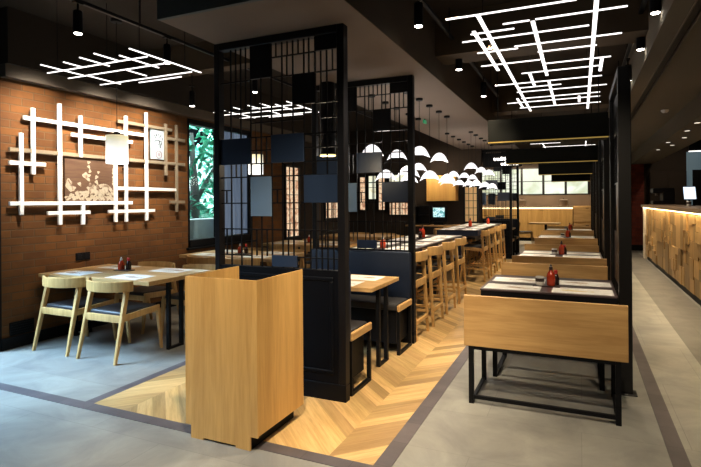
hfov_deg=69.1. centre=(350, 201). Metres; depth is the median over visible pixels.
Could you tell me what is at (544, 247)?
bench
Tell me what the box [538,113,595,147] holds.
light
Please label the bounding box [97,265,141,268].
placemat
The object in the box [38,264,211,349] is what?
dining table
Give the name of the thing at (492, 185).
pendant
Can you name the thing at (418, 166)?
pendant
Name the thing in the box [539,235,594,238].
table
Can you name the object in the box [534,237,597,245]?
bench
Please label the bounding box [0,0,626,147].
ceiling
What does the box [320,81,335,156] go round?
pendant
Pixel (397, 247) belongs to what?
placemat
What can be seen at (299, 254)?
dining table
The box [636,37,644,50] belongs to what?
track spotlight
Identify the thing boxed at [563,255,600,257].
placemat
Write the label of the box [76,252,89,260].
wall socket
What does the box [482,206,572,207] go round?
countertop
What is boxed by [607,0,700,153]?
ceiling
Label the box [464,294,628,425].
bench
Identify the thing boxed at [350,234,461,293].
table
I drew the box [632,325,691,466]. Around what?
trim
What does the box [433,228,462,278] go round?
bar stool
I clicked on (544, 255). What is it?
placemat
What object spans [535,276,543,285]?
cup
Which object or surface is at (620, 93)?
screen
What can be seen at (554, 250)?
cup
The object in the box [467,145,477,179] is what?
pendant
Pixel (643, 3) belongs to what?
track
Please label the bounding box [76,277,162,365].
dining chair
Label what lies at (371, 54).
ceiling
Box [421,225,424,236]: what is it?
sauce bottle
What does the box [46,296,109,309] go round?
seat cushion
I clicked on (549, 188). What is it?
window
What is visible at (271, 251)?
placemat
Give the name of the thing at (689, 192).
tablet
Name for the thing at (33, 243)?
wall
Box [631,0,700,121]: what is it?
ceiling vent
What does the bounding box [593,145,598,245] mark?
screen
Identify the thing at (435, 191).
upper cabinet
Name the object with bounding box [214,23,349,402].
partition screen
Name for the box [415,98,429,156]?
pendant
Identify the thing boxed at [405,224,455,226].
countertop
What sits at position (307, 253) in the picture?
dining chair
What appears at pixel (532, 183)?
window
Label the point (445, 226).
bar stool
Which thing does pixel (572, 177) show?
ceiling box
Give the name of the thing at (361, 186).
window
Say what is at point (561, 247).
sauce bottle
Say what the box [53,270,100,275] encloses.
placemat
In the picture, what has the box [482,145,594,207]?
wall
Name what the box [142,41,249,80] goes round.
trim
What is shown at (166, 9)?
trim
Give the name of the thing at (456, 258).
seat cushion
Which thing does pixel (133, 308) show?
seat cushion
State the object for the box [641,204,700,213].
countertop
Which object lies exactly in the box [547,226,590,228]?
bench
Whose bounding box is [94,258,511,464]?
floor
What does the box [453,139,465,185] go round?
pendant
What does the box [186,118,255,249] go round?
window
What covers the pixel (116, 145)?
pendant lantern
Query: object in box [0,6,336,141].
trim
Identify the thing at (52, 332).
baseboard
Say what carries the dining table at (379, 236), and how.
on the floor at (34, 432)
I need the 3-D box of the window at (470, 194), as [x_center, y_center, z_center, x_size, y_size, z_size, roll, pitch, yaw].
[3.091,0.067,13.059,0.380,0.960,0.050,0,0,24]
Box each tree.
[189,125,213,218]
[195,133,213,215]
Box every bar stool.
[392,236,428,302]
[416,240,455,314]
[416,244,443,326]
[416,248,428,341]
[428,236,466,303]
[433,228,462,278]
[443,226,470,270]
[453,224,476,262]
[460,229,489,281]
[468,227,495,275]
[476,225,500,270]
[482,224,505,262]
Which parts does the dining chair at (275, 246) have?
rail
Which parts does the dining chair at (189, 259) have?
rail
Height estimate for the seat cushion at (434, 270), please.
0.065 m
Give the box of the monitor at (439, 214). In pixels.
[431,206,447,224]
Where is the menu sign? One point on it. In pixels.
(489, 159)
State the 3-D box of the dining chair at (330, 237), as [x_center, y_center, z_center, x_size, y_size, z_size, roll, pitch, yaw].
[-0.234,1.121,11.166,0.598,0.761,0.626,0,0,24]
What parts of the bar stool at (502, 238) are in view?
leg, leg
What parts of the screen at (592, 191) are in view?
post, post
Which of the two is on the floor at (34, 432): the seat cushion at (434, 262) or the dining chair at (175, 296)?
the dining chair at (175, 296)
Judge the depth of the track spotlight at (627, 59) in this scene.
6.14 m
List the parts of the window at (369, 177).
glass pane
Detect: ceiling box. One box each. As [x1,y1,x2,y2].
[488,47,608,145]
[506,105,597,164]
[538,162,591,174]
[551,142,589,181]
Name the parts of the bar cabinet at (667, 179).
door, door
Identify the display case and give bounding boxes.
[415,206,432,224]
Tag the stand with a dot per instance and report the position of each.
(244, 338)
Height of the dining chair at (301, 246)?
0.761 m
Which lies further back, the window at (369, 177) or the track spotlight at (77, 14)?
the window at (369, 177)
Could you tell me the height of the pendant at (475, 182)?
1.064 m
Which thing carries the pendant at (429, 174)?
hanging from the ceiling at (371, 54)
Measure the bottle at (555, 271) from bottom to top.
0.132 m
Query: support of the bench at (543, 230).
on the floor at (34, 432)
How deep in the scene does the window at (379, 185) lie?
14.08 m
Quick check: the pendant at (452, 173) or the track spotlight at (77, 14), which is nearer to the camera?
the track spotlight at (77, 14)
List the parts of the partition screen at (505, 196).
infill panel, infill panel, rail, panel, infill panel, infill panel, post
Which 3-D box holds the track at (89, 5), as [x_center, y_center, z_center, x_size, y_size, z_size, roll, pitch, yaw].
[-0.737,-1.845,7.786,0.036,0.300,8.400,0,0,24]
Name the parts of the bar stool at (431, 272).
leg, rail, rail, leg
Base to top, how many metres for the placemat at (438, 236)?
0.003 m
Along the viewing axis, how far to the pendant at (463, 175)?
11.34 m
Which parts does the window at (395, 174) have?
glass pane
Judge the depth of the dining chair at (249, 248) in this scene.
8.31 m
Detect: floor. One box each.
[0,241,700,466]
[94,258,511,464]
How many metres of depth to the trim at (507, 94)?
8.59 m
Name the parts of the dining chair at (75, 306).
leg, rail, rail, leg, leg, rail, leg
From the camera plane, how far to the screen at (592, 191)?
12.53 m
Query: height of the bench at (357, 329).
0.970 m
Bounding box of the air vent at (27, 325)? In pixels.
[9,318,33,335]
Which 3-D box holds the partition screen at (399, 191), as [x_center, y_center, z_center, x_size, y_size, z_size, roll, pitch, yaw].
[0.125,0.084,5.621,1.205,2.830,0.079,0,0,24]
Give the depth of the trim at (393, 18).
5.05 m
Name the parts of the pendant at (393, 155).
lamp shade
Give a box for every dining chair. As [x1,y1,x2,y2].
[32,274,116,356]
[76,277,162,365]
[114,261,178,333]
[161,264,214,336]
[183,255,214,290]
[225,257,259,265]
[243,247,269,265]
[269,244,299,265]
[273,249,303,267]
[299,245,330,267]
[302,239,326,260]
[326,236,337,240]
[350,232,370,239]
[352,236,377,239]
[519,222,533,243]
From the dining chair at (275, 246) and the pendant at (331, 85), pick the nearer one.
the pendant at (331, 85)
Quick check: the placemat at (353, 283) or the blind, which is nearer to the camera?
the placemat at (353, 283)
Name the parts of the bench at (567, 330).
leg frame, backrest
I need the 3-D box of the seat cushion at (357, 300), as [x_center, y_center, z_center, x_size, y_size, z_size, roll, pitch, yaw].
[0.004,1.035,5.349,1.150,0.070,0.360,0,0,24]
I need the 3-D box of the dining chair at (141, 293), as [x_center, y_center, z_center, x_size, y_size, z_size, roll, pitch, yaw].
[-2.464,1.138,6.194,0.598,0.761,0.626,0,0,24]
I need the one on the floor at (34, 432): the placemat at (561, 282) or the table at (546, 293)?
the table at (546, 293)
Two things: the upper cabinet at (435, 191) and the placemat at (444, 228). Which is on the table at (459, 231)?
the placemat at (444, 228)
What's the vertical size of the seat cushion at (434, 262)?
0.065 m
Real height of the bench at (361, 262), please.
0.970 m
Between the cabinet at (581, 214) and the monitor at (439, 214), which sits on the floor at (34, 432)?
the cabinet at (581, 214)
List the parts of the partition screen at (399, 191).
post, infill panel, infill panel, infill panel, rail, panel, infill panel, infill panel, infill panel, infill panel, infill panel, post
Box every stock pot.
[519,199,525,205]
[559,198,567,205]
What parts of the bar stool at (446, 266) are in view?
leg, rail, rail, leg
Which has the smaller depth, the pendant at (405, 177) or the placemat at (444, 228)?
the pendant at (405, 177)
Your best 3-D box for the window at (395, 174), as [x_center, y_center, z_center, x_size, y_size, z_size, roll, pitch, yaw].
[1.263,-0.619,13.881,0.500,0.300,0.050,0,0,24]
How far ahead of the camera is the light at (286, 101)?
6.70 m
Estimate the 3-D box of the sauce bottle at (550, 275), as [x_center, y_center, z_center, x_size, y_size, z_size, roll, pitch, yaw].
[1.743,0.636,4.427,0.070,0.186,0.070,0,0,24]
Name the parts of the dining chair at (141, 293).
leg, rail, leg, leg, rail, rail, leg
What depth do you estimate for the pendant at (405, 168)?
6.11 m
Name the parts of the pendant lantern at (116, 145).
cord, lamp shade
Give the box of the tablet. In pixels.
[682,186,696,205]
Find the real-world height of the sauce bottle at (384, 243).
0.141 m
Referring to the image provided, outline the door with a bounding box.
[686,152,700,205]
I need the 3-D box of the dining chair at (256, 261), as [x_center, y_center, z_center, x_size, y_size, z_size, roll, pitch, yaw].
[-1.418,1.130,6.983,0.598,0.761,0.626,0,0,24]
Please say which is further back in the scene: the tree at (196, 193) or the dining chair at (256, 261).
the tree at (196, 193)
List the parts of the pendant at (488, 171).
lamp shade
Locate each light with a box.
[40,3,201,84]
[213,101,318,118]
[446,0,627,110]
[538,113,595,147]
[689,140,700,151]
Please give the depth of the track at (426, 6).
5.14 m
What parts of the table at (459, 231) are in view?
leg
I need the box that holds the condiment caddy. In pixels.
[533,284,559,287]
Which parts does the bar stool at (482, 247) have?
leg, rail, leg, rail, leg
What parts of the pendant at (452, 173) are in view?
lamp shade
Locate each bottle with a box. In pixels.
[118,257,124,269]
[126,258,130,269]
[380,236,385,247]
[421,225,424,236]
[547,264,554,285]
[554,270,558,284]
[559,241,563,254]
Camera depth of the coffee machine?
11.97 m
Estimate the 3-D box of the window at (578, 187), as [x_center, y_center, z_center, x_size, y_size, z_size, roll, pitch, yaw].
[8.370,-0.781,18.794,0.780,1.040,0.050,0,0,24]
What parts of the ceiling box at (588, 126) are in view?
hanging rod, hanging rod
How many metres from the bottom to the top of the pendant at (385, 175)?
1.054 m
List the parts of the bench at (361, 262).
backrest, leg frame, rail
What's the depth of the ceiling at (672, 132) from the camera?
8.96 m
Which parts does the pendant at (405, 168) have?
lamp shade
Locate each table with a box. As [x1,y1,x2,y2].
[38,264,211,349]
[179,249,303,261]
[263,240,356,247]
[319,233,399,239]
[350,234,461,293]
[351,274,398,366]
[436,223,501,278]
[480,275,617,390]
[517,250,602,258]
[529,222,560,229]
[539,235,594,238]
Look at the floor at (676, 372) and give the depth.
4.51 m
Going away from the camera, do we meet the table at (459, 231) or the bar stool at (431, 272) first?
the bar stool at (431, 272)
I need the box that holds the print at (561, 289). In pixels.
[560,288,586,291]
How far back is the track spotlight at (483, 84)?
6.98 m
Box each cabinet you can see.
[426,175,458,200]
[573,206,590,225]
[649,171,686,204]
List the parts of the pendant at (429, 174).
cord, lamp shade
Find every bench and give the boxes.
[236,264,371,396]
[312,248,411,355]
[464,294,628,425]
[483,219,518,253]
[501,262,607,279]
[512,255,606,265]
[525,244,598,251]
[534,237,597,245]
[541,231,592,235]
[543,230,593,235]
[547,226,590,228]
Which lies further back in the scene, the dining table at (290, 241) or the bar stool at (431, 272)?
the dining table at (290, 241)
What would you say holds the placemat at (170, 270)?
on the dining table at (159, 277)
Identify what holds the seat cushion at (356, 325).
on the bench at (357, 329)
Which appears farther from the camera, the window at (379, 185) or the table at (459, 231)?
the window at (379, 185)
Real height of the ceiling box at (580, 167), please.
1.400 m
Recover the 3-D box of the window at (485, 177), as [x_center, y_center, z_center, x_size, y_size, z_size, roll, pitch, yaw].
[5.525,-0.760,20.076,0.780,1.040,0.050,0,0,24]
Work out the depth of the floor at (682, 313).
7.31 m
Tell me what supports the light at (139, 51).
hanging from the ceiling at (57, 11)
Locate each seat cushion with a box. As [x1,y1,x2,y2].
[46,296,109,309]
[90,301,155,315]
[118,285,171,295]
[165,291,184,299]
[351,294,407,310]
[351,320,366,331]
[416,266,437,273]
[418,260,450,266]
[433,255,461,260]
[464,244,485,247]
[471,241,491,243]
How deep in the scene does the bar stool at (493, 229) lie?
10.25 m
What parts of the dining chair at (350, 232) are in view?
rail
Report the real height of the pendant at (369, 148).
0.764 m
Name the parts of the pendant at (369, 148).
lamp shade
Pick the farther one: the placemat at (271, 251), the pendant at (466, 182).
the pendant at (466, 182)
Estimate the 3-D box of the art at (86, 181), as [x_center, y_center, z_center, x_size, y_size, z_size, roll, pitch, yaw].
[-3.002,-0.467,6.397,0.075,1.474,2.553,0,0,24]
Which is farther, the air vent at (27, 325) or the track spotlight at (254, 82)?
the track spotlight at (254, 82)
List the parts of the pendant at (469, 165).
lamp shade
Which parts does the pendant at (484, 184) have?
lamp shade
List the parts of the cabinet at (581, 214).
door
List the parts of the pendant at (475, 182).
lamp shade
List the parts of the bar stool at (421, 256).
rail, rail, leg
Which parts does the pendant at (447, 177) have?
lamp shade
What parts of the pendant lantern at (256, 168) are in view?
lamp shade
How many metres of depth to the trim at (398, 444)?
3.56 m
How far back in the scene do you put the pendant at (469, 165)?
9.71 m
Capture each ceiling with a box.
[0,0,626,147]
[162,0,518,153]
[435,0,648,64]
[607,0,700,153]
[631,93,700,163]
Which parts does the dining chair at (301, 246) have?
rail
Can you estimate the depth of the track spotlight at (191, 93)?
6.54 m
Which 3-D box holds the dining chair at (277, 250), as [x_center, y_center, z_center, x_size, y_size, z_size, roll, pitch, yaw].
[-1.020,1.127,7.792,0.598,0.761,0.626,0,0,24]
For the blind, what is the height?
1.750 m
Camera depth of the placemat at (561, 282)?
4.55 m
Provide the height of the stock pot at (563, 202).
0.280 m
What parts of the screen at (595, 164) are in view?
post, post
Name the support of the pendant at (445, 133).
hanging from the ceiling at (371, 54)
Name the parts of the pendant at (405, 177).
lamp shade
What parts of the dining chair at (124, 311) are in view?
leg, rail, rail, leg, leg, rail, leg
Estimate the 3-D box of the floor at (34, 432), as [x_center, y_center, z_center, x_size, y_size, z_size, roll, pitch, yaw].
[3.951,1.531,9.467,10.600,0.120,23.500,0,0,24]
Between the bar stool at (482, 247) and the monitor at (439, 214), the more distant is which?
the monitor at (439, 214)
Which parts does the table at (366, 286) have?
leg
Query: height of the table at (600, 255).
0.750 m
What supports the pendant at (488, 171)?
hanging from the ceiling at (371, 54)
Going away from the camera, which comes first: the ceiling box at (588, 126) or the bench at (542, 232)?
the ceiling box at (588, 126)
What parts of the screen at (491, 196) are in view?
infill panel, infill panel, infill panel, infill panel, post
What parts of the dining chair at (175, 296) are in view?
leg, rail, rail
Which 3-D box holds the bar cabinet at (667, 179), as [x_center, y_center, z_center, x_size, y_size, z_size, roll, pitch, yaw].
[9.140,0.283,14.671,0.900,2.300,0.340,0,0,24]
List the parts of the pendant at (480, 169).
lamp shade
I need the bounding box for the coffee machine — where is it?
[650,188,674,203]
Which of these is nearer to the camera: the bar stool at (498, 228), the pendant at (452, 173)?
the pendant at (452, 173)
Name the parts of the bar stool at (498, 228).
leg, rail, leg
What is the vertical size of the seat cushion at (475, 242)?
0.065 m
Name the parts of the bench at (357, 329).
backrest, leg frame, rail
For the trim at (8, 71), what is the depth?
6.37 m
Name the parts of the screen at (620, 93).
post, rail, infill panel, infill panel, infill panel, post, plate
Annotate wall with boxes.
[0,77,337,338]
[0,154,1,351]
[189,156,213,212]
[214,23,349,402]
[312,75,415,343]
[349,127,482,258]
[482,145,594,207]
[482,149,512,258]
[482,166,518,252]
[631,164,643,244]
[644,146,688,204]
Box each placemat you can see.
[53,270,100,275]
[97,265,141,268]
[104,274,153,279]
[150,268,192,272]
[192,253,214,255]
[243,255,271,257]
[264,251,292,253]
[351,275,383,280]
[351,281,362,285]
[386,246,407,249]
[402,242,433,245]
[418,238,443,240]
[430,235,453,237]
[439,228,457,229]
[484,283,540,290]
[492,277,545,282]
[519,254,555,256]
[523,251,557,253]
[552,287,613,295]
[559,280,610,287]
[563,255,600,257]
[567,252,599,254]
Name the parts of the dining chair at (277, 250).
rail, leg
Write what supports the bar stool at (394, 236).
on the floor at (360, 429)
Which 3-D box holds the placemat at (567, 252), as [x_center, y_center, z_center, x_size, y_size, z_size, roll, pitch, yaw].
[3.222,0.725,7.106,0.456,0.003,0.266,0,0,24]
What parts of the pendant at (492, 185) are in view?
lamp shade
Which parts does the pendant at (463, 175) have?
lamp shade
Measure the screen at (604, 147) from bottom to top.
2.530 m
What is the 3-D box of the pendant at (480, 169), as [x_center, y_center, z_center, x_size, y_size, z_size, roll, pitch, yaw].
[2.762,-0.968,10.763,0.234,0.764,0.234,0,0,-40]
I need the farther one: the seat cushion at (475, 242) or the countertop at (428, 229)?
the countertop at (428, 229)
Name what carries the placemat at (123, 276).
on the dining table at (159, 277)
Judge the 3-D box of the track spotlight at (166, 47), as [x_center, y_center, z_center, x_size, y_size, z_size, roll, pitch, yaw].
[-1.886,-1.555,5.233,0.076,0.267,0.080,0,0,24]
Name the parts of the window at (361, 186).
glass pane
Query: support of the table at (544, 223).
on the floor at (34, 432)
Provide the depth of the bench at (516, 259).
6.24 m
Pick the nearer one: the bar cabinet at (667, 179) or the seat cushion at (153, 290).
the seat cushion at (153, 290)
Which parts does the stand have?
panel, panel, panel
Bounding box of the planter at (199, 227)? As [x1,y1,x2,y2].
[190,218,237,238]
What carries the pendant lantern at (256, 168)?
hanging from the ceiling at (57, 11)
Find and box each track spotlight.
[72,0,83,34]
[163,36,170,63]
[189,75,195,106]
[252,79,257,92]
[414,0,422,27]
[455,59,461,70]
[481,76,485,96]
[625,58,631,79]
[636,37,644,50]
[650,0,660,14]
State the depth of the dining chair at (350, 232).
12.24 m
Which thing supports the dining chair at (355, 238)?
on the floor at (34, 432)
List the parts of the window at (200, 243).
sill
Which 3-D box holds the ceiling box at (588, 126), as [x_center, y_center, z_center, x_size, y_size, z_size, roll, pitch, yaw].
[2.089,-1.325,5.437,1.167,1.380,0.361,0,0,24]
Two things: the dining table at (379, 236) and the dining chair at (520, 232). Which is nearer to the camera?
the dining table at (379, 236)
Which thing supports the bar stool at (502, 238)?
on the floor at (360, 429)
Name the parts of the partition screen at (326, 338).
post, infill panel, infill panel, infill panel, rail, panel, infill panel, infill panel, infill panel, infill panel, infill panel, post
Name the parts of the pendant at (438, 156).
lamp shade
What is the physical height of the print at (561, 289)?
0.001 m
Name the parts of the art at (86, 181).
print panel, print stem, print panel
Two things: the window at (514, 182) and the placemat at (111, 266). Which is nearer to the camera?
the placemat at (111, 266)
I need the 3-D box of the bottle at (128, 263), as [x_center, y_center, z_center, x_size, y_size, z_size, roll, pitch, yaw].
[-2.483,0.694,5.696,0.058,0.132,0.056,0,0,24]
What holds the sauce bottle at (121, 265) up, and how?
on the condiment caddy
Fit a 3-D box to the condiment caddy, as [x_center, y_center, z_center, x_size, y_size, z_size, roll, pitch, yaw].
[1.710,0.734,4.442,0.220,0.008,0.100,0,0,24]
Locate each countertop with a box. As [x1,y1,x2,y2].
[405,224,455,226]
[405,224,455,254]
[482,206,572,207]
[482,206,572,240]
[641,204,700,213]
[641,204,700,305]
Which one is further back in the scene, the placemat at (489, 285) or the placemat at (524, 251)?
the placemat at (524, 251)
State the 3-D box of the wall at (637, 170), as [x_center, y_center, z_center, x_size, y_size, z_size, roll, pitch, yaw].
[8.392,-0.311,15.247,0.670,3.500,0.300,0,0,24]
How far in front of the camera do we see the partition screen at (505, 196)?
13.16 m
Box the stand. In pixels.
[185,266,303,450]
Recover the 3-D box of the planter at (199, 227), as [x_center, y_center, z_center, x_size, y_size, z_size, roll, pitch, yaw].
[-1.999,0.905,10.393,0.400,1.220,4.500,0,0,24]
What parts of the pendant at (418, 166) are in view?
lamp shade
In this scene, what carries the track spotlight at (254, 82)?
attached to the track at (89, 5)
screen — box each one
[591,162,593,230]
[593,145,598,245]
[599,118,609,279]
[609,65,637,396]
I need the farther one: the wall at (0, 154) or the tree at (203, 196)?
the tree at (203, 196)
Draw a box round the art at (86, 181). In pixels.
[8,103,184,224]
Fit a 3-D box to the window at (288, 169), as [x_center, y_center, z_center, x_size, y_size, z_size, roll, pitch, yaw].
[-1.192,0.004,10.432,0.050,1.490,0.600,0,0,24]
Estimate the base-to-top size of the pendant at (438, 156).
0.764 m
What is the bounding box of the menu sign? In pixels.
[483,149,521,167]
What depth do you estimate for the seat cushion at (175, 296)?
5.68 m
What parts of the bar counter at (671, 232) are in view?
panel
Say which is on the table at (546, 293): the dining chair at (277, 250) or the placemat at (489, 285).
the placemat at (489, 285)
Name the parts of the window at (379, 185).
glass pane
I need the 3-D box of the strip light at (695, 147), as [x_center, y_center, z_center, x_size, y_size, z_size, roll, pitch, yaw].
[9.797,-1.742,14.335,0.460,0.660,0.060,0,0,24]
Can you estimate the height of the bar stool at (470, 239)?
0.955 m
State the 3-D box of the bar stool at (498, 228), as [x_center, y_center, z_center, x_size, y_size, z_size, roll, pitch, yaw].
[3.022,1.000,11.091,0.516,0.955,0.552,0,0,24]
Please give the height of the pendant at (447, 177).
1.054 m
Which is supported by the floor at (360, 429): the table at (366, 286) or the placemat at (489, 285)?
the table at (366, 286)
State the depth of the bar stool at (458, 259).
7.52 m
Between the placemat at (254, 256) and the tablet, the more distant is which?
the tablet
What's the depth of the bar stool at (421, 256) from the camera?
5.78 m
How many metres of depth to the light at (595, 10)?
4.03 m
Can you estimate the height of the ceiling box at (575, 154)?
1.380 m
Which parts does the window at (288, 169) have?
glass pane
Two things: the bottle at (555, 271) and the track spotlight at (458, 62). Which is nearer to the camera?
the bottle at (555, 271)
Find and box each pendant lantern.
[105,17,128,164]
[248,105,262,174]
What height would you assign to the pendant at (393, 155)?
0.744 m
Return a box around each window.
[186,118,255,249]
[283,165,300,238]
[324,203,337,219]
[358,176,367,210]
[367,174,377,200]
[377,175,386,210]
[388,173,403,181]
[388,202,407,215]
[463,186,478,222]
[482,169,500,195]
[502,168,521,194]
[522,168,542,194]
[543,175,565,194]
[566,181,588,194]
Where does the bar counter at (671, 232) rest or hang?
on the floor at (34, 432)
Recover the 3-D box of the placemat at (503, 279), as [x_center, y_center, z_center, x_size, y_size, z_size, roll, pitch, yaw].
[1.586,0.737,4.783,0.456,0.003,0.266,0,0,24]
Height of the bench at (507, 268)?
0.800 m
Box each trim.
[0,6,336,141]
[0,63,336,147]
[0,345,474,466]
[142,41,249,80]
[157,0,260,20]
[345,0,530,148]
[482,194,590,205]
[492,75,614,115]
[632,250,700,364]
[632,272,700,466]
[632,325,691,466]
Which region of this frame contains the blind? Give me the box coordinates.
[224,131,246,234]
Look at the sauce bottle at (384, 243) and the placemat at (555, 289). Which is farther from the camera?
the sauce bottle at (384, 243)
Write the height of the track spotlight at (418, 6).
0.267 m
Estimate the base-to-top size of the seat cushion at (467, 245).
0.065 m
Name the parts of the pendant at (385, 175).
lamp shade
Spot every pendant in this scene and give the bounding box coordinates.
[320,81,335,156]
[362,94,380,152]
[375,101,396,180]
[387,107,406,159]
[397,92,419,176]
[401,113,417,182]
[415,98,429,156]
[415,118,426,171]
[420,104,439,180]
[430,110,447,162]
[439,115,455,182]
[441,133,454,184]
[449,136,459,177]
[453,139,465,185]
[458,141,469,178]
[463,144,474,186]
[464,131,477,169]
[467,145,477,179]
[470,134,481,186]
[475,138,487,173]
[479,140,490,187]
[483,143,494,175]
[487,144,496,188]
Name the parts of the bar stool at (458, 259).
leg, rail, rail, leg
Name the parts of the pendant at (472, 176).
lamp shade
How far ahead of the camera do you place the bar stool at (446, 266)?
6.84 m
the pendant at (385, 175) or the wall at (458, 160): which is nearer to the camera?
the pendant at (385, 175)
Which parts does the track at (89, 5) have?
hanging rod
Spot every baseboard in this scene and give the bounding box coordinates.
[2,301,175,350]
[632,245,642,250]
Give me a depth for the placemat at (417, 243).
6.53 m
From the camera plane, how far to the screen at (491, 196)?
14.76 m
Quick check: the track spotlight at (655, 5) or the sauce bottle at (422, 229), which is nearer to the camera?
the track spotlight at (655, 5)
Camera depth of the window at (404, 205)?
13.88 m
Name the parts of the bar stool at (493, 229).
leg, leg, rail, leg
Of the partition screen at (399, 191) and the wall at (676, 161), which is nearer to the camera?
the partition screen at (399, 191)
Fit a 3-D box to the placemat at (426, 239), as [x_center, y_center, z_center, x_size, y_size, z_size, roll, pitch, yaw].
[1.149,0.535,7.162,0.280,0.003,0.500,0,0,24]
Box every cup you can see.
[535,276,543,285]
[552,248,556,253]
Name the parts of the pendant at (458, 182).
lamp shade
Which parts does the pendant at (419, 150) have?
cord, lamp shade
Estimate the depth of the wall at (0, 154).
5.19 m
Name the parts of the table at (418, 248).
leg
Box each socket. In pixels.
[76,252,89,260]
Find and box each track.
[70,0,393,126]
[419,0,498,96]
[618,0,647,65]
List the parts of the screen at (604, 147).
post, infill panel, infill panel, infill panel, post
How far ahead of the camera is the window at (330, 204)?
12.09 m
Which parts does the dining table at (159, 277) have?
leg, leg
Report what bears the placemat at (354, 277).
on the table at (366, 286)
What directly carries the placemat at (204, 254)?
on the dining table at (299, 254)
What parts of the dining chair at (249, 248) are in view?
rail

